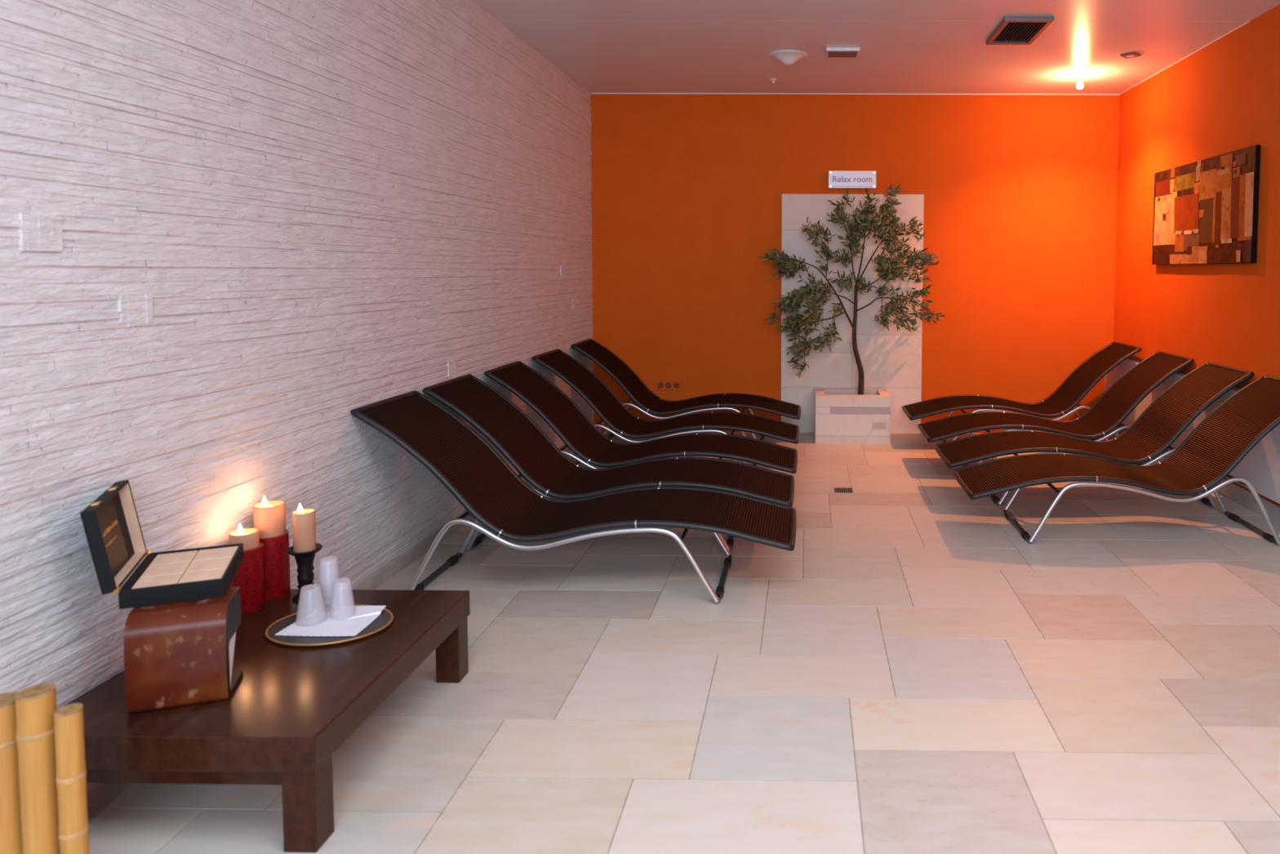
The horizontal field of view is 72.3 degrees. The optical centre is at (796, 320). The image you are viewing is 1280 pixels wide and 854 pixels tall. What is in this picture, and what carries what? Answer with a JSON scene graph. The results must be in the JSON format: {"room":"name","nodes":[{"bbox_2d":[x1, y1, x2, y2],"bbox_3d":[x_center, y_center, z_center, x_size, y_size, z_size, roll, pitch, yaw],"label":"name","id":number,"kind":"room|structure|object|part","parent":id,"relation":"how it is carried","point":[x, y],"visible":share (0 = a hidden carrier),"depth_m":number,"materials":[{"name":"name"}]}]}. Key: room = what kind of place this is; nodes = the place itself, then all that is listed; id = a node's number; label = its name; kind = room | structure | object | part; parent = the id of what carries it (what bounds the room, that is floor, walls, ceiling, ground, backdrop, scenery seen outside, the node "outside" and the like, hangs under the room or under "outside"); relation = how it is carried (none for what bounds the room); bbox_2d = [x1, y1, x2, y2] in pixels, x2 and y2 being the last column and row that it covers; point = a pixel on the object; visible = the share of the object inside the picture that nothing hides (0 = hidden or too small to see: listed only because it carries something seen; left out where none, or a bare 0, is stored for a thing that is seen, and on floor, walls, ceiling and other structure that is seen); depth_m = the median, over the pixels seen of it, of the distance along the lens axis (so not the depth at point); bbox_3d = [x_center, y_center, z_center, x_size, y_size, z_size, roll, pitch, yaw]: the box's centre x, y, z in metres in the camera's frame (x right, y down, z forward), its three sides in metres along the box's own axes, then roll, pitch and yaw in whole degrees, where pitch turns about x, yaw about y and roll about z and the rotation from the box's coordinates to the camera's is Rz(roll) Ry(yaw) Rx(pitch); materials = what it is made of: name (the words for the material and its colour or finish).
{"room":"spa","nodes":[
{"label":"spa","id":0,"kind":"room"},
{"bbox_2d":[0,0,594,792],"bbox_3d":[-1.875,-0.238,2.807,0.122,2.854,8.792,0,3,1],"label":"wall","id":1,"kind":"structure","parent":0,"point":[230,230],"depth_m":2.86,"materials":[{"name":"white stone"}]},
{"bbox_2d":[352,423,595,589],"bbox_3d":[-1.762,1.028,5.133,0.012,0.060,4.290,0,3,1],"label":"baseboard","id":2,"kind":"structure","parent":1,"relation":"attached to","point":[384,575],"depth_m":3.91,"materials":[{"name":"stone"}]},
{"bbox_2d":[86,431,1279,853],"bbox_3d":[0.363,1.236,2.917,4.675,0.080,8.890,0,3,1],"label":"floor","id":3,"kind":"structure","parent":0,"point":[918,674],"depth_m":2.72,"materials":[{"name":"tile"}]},
{"bbox_2d":[0,691,22,853],"bbox_3d":[-1.657,1.020,1.800,0.069,0.462,0.069,1,4,20],"label":"bamboo pole","id":4,"kind":"object","parent":3,"relation":"on","point":[11,832],"visible":0.56,"depth_m":1.78,"materials":[{"name":"yellow wood"}]},
{"bbox_2d":[14,683,60,853],"bbox_3d":[-1.584,1.010,1.799,0.067,0.482,0.067,1,4,20],"label":"bamboo pole","id":5,"kind":"object","parent":3,"relation":"on","point":[36,705],"visible":0.91,"depth_m":1.77,"materials":[{"name":"yellow wood"}]},
{"bbox_2d":[53,702,89,853],"bbox_3d":[-1.517,1.029,1.799,0.049,0.444,0.049,1,4,20],"label":"bamboo pole","id":6,"kind":"object","parent":3,"relation":"on","point":[71,771],"visible":1,"depth_m":1.78,"materials":[{"name":"yellow wood"}]},
{"bbox_2d":[62,589,470,852],"bbox_3d":[-1.459,1.074,2.447,0.704,0.280,0.920,0,3,1],"label":"coffee table","id":7,"kind":"object","parent":3,"relation":"on","point":[291,708],"visible":0.68,"depth_m":2.11,"materials":[{"name":"brown wood"}]},
{"bbox_2d":[124,586,243,714],"bbox_3d":[-1.542,0.830,2.167,0.209,0.240,0.156,-1,4,-21],"label":"box","id":8,"kind":"object","parent":7,"relation":"on","point":[176,654],"visible":0.99,"depth_m":2.10,"materials":[{"name":"brown wood"}]},
{"bbox_2d":[80,480,243,608],"bbox_3d":[-1.647,0.568,2.252,0.285,0.270,0.285,-1,4,-24],"label":"case","id":9,"kind":"object","parent":8,"relation":"on","point":[113,530],"visible":1,"depth_m":2.21,"materials":[{"name":"black"}]},
{"bbox_2d":[228,631,235,684],"bbox_3d":[-1.447,0.872,2.200,0.002,0.126,0.083,-1,4,-21],"label":"paper card","id":10,"kind":"object","parent":8,"relation":"in","point":[232,642],"visible":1,"depth_m":2.19,"materials":[{"name":"white paper"}]},
{"bbox_3d":[-1.464,1.066,2.033,0.536,0.051,0.022,0,3,1],"label":"rail","id":11,"kind":"part","parent":7,"relation":"part of","materials":[{"name":"brown wood"}]},
{"bbox_2d":[229,542,264,613],"bbox_3d":[-1.751,0.817,2.726,0.102,0.199,0.102,0,3,1],"label":"candle holder","id":12,"kind":"object","parent":7,"relation":"on","point":[249,576],"visible":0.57,"depth_m":2.70,"materials":[{"name":"red glass"}]},
{"bbox_2d":[228,523,259,550],"bbox_3d":[-1.750,0.703,2.720,0.082,0.127,0.082,0,3,1],"label":"candle","id":13,"kind":"object","parent":12,"relation":"in","point":[249,537],"visible":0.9,"depth_m":2.70,"materials":[{"name":"brown wax"}]},
{"bbox_2d":[258,528,290,599],"bbox_3d":[-1.741,0.807,2.843,0.108,0.205,0.108,0,3,1],"label":"candle holder","id":14,"kind":"object","parent":7,"relation":"on","point":[276,557],"visible":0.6,"depth_m":2.81,"materials":[{"name":"red glass"}]},
{"bbox_2d":[253,495,285,537],"bbox_3d":[-1.740,0.667,2.835,0.092,0.184,0.092,0,3,1],"label":"candle","id":15,"kind":"object","parent":14,"relation":"in","point":[268,517],"visible":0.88,"depth_m":2.80,"materials":[{"name":"brown wax"}]},
{"bbox_2d":[286,542,322,602],"bbox_3d":[-1.611,0.828,2.815,0.102,0.168,0.102,0,3,1],"label":"candlestick","id":16,"kind":"object","parent":7,"relation":"on","point":[304,560],"visible":0.88,"depth_m":2.80,"materials":[{"name":"black metal"}]},
{"bbox_2d":[292,503,315,552],"bbox_3d":[-1.610,0.673,2.807,0.066,0.160,0.066,0,3,1],"label":"candle","id":17,"kind":"object","parent":16,"relation":"on","point":[304,521],"visible":1,"depth_m":2.78,"materials":[{"name":"brown wax"}]},
{"bbox_3d":[-1.611,0.754,2.811,0.102,0.021,0.102,0,3,1],"label":"drip plate","id":18,"kind":"part","parent":16,"relation":"part of","materials":[{"name":"black metal"}]},
{"bbox_3d":[-1.611,0.836,2.816,0.080,0.151,0.080,0,3,1],"label":"stem","id":19,"kind":"part","parent":16,"relation":"part of","materials":[{"name":"black metal"}]},
{"bbox_3d":[-1.157,1.141,2.034,0.078,0.197,0.078,0,3,1],"label":"leg","id":20,"kind":"part","parent":7,"relation":"part of","materials":[{"name":"brown wood"}]},
{"bbox_2d":[265,604,393,646],"bbox_3d":[-1.407,0.920,2.593,0.354,0.012,0.298,0,3,1],"label":"serving plate","id":21,"kind":"object","parent":7,"relation":"on","point":[385,618],"visible":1,"depth_m":2.54,"materials":[{"name":"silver metal"}]},
{"bbox_2d":[274,605,386,636],"bbox_3d":[-1.413,0.915,2.621,0.240,0.008,0.215,0,3,1],"label":"paper napkin","id":22,"kind":"object","parent":21,"relation":"on","point":[345,620],"visible":1,"depth_m":2.62,"materials":[{"name":"white paper"}]},
{"bbox_3d":[-1.148,1.093,2.859,0.078,0.197,0.078,0,3,1],"label":"leg","id":23,"kind":"part","parent":7,"relation":"part of","materials":[{"name":"brown wood"}]},
{"bbox_2d":[350,390,796,603],"bbox_3d":[-0.905,0.744,3.761,1.809,0.793,0.575,0,3,1],"label":"lounger","id":24,"kind":"object","parent":3,"relation":"on","point":[469,468],"visible":0.98,"depth_m":3.69,"materials":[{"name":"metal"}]},
{"bbox_2d":[422,373,794,550],"bbox_3d":[-0.904,0.707,4.403,1.788,0.793,0.575,0,3,1],"label":"lounger","id":25,"kind":"object","parent":3,"relation":"on","point":[517,437],"visible":0.75,"depth_m":4.36,"materials":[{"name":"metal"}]},
{"bbox_2d":[484,360,797,487],"bbox_3d":[-0.873,0.667,5.092,1.760,0.793,0.575,0,3,1],"label":"lounger","id":26,"kind":"object","parent":3,"relation":"on","point":[554,406],"visible":0.75,"depth_m":5.05,"materials":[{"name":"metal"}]},
{"bbox_2d":[532,348,799,466],"bbox_3d":[-0.860,0.619,5.920,1.760,0.793,0.575,0,3,1],"label":"lounger","id":27,"kind":"object","parent":3,"relation":"on","point":[597,395],"visible":0.84,"depth_m":5.87,"materials":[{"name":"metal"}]},
{"bbox_2d":[571,338,800,440],"bbox_3d":[-0.845,0.566,6.844,1.760,0.793,0.575,0,3,1],"label":"lounger","id":28,"kind":"object","parent":3,"relation":"on","point":[638,393],"visible":0.79,"depth_m":6.78,"materials":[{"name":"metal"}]},
{"bbox_2d":[834,487,853,493],"bbox_3d":[0.292,1.054,5.332,0.112,0.003,0.112,0,3,1],"label":"floor drain","id":29,"kind":"object","parent":3,"relation":"on","point":[837,490],"visible":1,"depth_m":5.33,"materials":[{"name":"metal"}]},
{"bbox_2d":[814,387,890,444],"bbox_3d":[0.447,0.771,6.996,0.593,0.378,0.458,0,3,1],"label":"planter","id":30,"kind":"object","parent":3,"relation":"on","point":[842,415],"visible":1,"depth_m":6.77,"materials":[{"name":"stone"}]},
{"bbox_2d":[755,182,944,394],"bbox_3d":[0.424,-0.205,6.881,1.527,1.801,0.532,0,3,1],"label":"tree","id":31,"kind":"object","parent":30,"relation":"on","point":[891,264],"visible":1,"depth_m":6.90,"materials":[{"name":"green plant"}]},
{"bbox_2d":[902,341,1142,442],"bbox_3d":[1.745,0.579,6.816,1.760,0.793,0.575,0,3,1],"label":"lounger","id":32,"kind":"object","parent":3,"relation":"on","point":[1077,385],"visible":0.76,"depth_m":6.77,"materials":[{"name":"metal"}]},
{"bbox_2d":[917,351,1194,466],"bbox_3d":[1.756,0.628,5.977,1.760,0.793,0.575,0,3,1],"label":"lounger","id":33,"kind":"object","parent":3,"relation":"on","point":[1108,412],"visible":0.84,"depth_m":5.93,"materials":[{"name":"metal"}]},
{"bbox_2d":[933,361,1253,506],"bbox_3d":[1.756,0.671,5.233,1.760,0.793,0.575,0,3,1],"label":"lounger","id":34,"kind":"object","parent":3,"relation":"on","point":[1154,431],"visible":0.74,"depth_m":5.18,"materials":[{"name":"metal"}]},
{"bbox_2d":[951,374,1279,544],"bbox_3d":[1.746,0.711,4.541,1.760,0.793,0.575,0,3,1],"label":"lounger","id":35,"kind":"object","parent":3,"relation":"on","point":[1208,455],"visible":1,"depth_m":4.49,"materials":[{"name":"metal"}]},
{"bbox_2d":[590,93,1119,433],"bbox_3d":[0.473,-0.482,7.219,4.605,2.854,0.100,0,3,1],"label":"wall","id":36,"kind":"structure","parent":0,"point":[1020,192],"depth_m":7.15,"materials":[{"name":"orange paint"}]},
{"bbox_2d":[654,380,682,390],"bbox_3d":[-1.079,0.546,7.239,0.228,0.078,0.013,0,3,1],"label":"wall socket","id":37,"kind":"object","parent":36,"relation":"attached to","point":[659,384],"visible":1,"depth_m":7.23,"materials":[{"name":"orange paint"}]},
{"bbox_2d":[828,170,875,187],"bbox_3d":[0.462,-1.169,7.113,0.394,0.142,0.034,0,3,1],"label":"room sign","id":38,"kind":"object","parent":36,"relation":"attached to","point":[837,179],"visible":1,"depth_m":7.10,"materials":[{"name":"plastic"}]},
{"bbox_2d":[781,193,924,433],"bbox_3d":[0.463,-0.052,7.187,1.179,2.000,0.015,0,3,1],"label":"wall panel","id":39,"kind":"object","parent":36,"relation":"attached to","point":[891,360],"visible":0.67,"depth_m":7.18,"materials":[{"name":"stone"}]},
{"bbox_2d":[591,93,1119,94],"bbox_3d":[0.479,-1.870,7.086,4.365,0.006,0.006,0,3,1],"label":"trim","id":40,"kind":"structure","parent":36,"relation":"attached to","point":[591,93],"depth_m":7.08,"materials":[{"name":"white paint"}]},
{"bbox_2d":[472,0,1279,93],"bbox_3d":[0.336,-1.684,2.749,4.795,0.120,8.890,0,3,1],"label":"ceiling","id":41,"kind":"structure","parent":0,"point":[906,46],"depth_m":5.46,"materials":[{"name":"white paint"}]},
{"bbox_2d":[769,78,777,83],"bbox_3d":[-0.177,-1.833,6.575,0.056,0.027,0.056,0,3,1],"label":"sprinkler","id":42,"kind":"object","parent":41,"relation":"attached to","point":[773,80],"visible":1,"depth_m":6.56,"materials":[{"name":"white plastic"}]},
{"bbox_2d":[768,49,808,65],"bbox_3d":[-0.056,-1.769,5.829,0.264,0.068,0.264,0,3,1],"label":"smoke detector","id":43,"kind":"object","parent":41,"relation":"attached to","point":[787,57],"visible":1,"depth_m":5.77,"materials":[{"name":"white plastic"}]},
{"bbox_2d":[825,47,859,57],"bbox_3d":[0.306,-1.784,5.714,0.220,0.022,0.180,0,3,1],"label":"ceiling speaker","id":44,"kind":"object","parent":41,"relation":"attached to","point":[830,51],"visible":1,"depth_m":5.66,"materials":[{"name":"white plastic"}]},
{"bbox_2d":[827,51,857,57],"bbox_3d":[0.306,-1.774,5.719,0.190,0.004,0.150,0,3,1],"label":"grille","id":45,"kind":"object","parent":44,"relation":"attached to","point":[830,54],"depth_m":5.71,"materials":[{"name":"metal"}]},
{"bbox_2d":[985,16,1053,44],"bbox_3d":[1.340,-1.748,5.188,0.284,0.024,0.524,0,3,1],"label":"ceiling vent","id":46,"kind":"object","parent":41,"relation":"in","point":[1011,30],"visible":1,"depth_m":5.17,"materials":[{"name":"grey metal"}]},
{"bbox_2d":[1076,72,1084,88],"bbox_3d":[2.094,-1.766,6.336,0.052,0.113,0.052,0,3,1],"label":"ceiling lamp","id":47,"kind":"object","parent":41,"relation":"attached to","point":[1079,85],"visible":1,"depth_m":6.32,"materials":[{"name":"white plastic"}]},
{"bbox_3d":[2.094,-1.741,6.337,0.052,0.063,0.052,0,3,1],"label":"bulb","id":48,"kind":"part","parent":47,"relation":"part of","materials":[{"name":"white glass"}]},
{"bbox_2d":[1120,52,1141,58],"bbox_3d":[2.247,-1.783,5.772,0.100,0.012,0.100,-3,5,-44],"label":"recessed light","id":49,"kind":"object","parent":41,"relation":"in","point":[1131,55],"visible":1,"depth_m":5.76,"materials":[{"name":"grey metal"}]},
{"bbox_2d":[1113,4,1279,506],"bbox_3d":[2.666,-0.214,2.758,0.120,2.854,8.790,0,3,1],"label":"wall","id":50,"kind":"structure","parent":0,"point":[1224,97],"depth_m":5.55,"materials":[{"name":"orange paint"}]},
{"bbox_2d":[1119,21,1249,94],"bbox_3d":[2.648,-1.800,6.029,0.004,0.004,2.064,0,3,1],"label":"trim","id":51,"kind":"structure","parent":50,"relation":"attached to","point":[1248,21],"depth_m":5.76,"materials":[{"name":"white paint"}]},
{"bbox_2d":[1104,358,1279,503],"bbox_3d":[2.593,0.662,5.261,0.070,0.535,3.885,0,3,1],"label":"wall panel","id":52,"kind":"object","parent":50,"relation":"attached to","point":[1260,466],"visible":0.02,"depth_m":4.86,"materials":[{"name":"white paint"}]},
{"bbox_2d":[1111,426,1279,525],"bbox_3d":[2.594,1.160,2.838,0.012,0.100,8.790,0,3,1],"label":"baseboard","id":53,"kind":"structure","parent":50,"relation":"attached to","point":[1237,494],"depth_m":4.97,"materials":[{"name":"stone"}]},
{"bbox_2d":[1151,144,1260,264],"bbox_3d":[2.622,-0.703,5.588,0.034,0.668,1.420,0,3,1],"label":"painting","id":54,"kind":"object","parent":50,"relation":"attached to","point":[1206,211],"visible":1,"depth_m":5.42,"materials":[{"name":"multicoloured fabric"}]}
]}

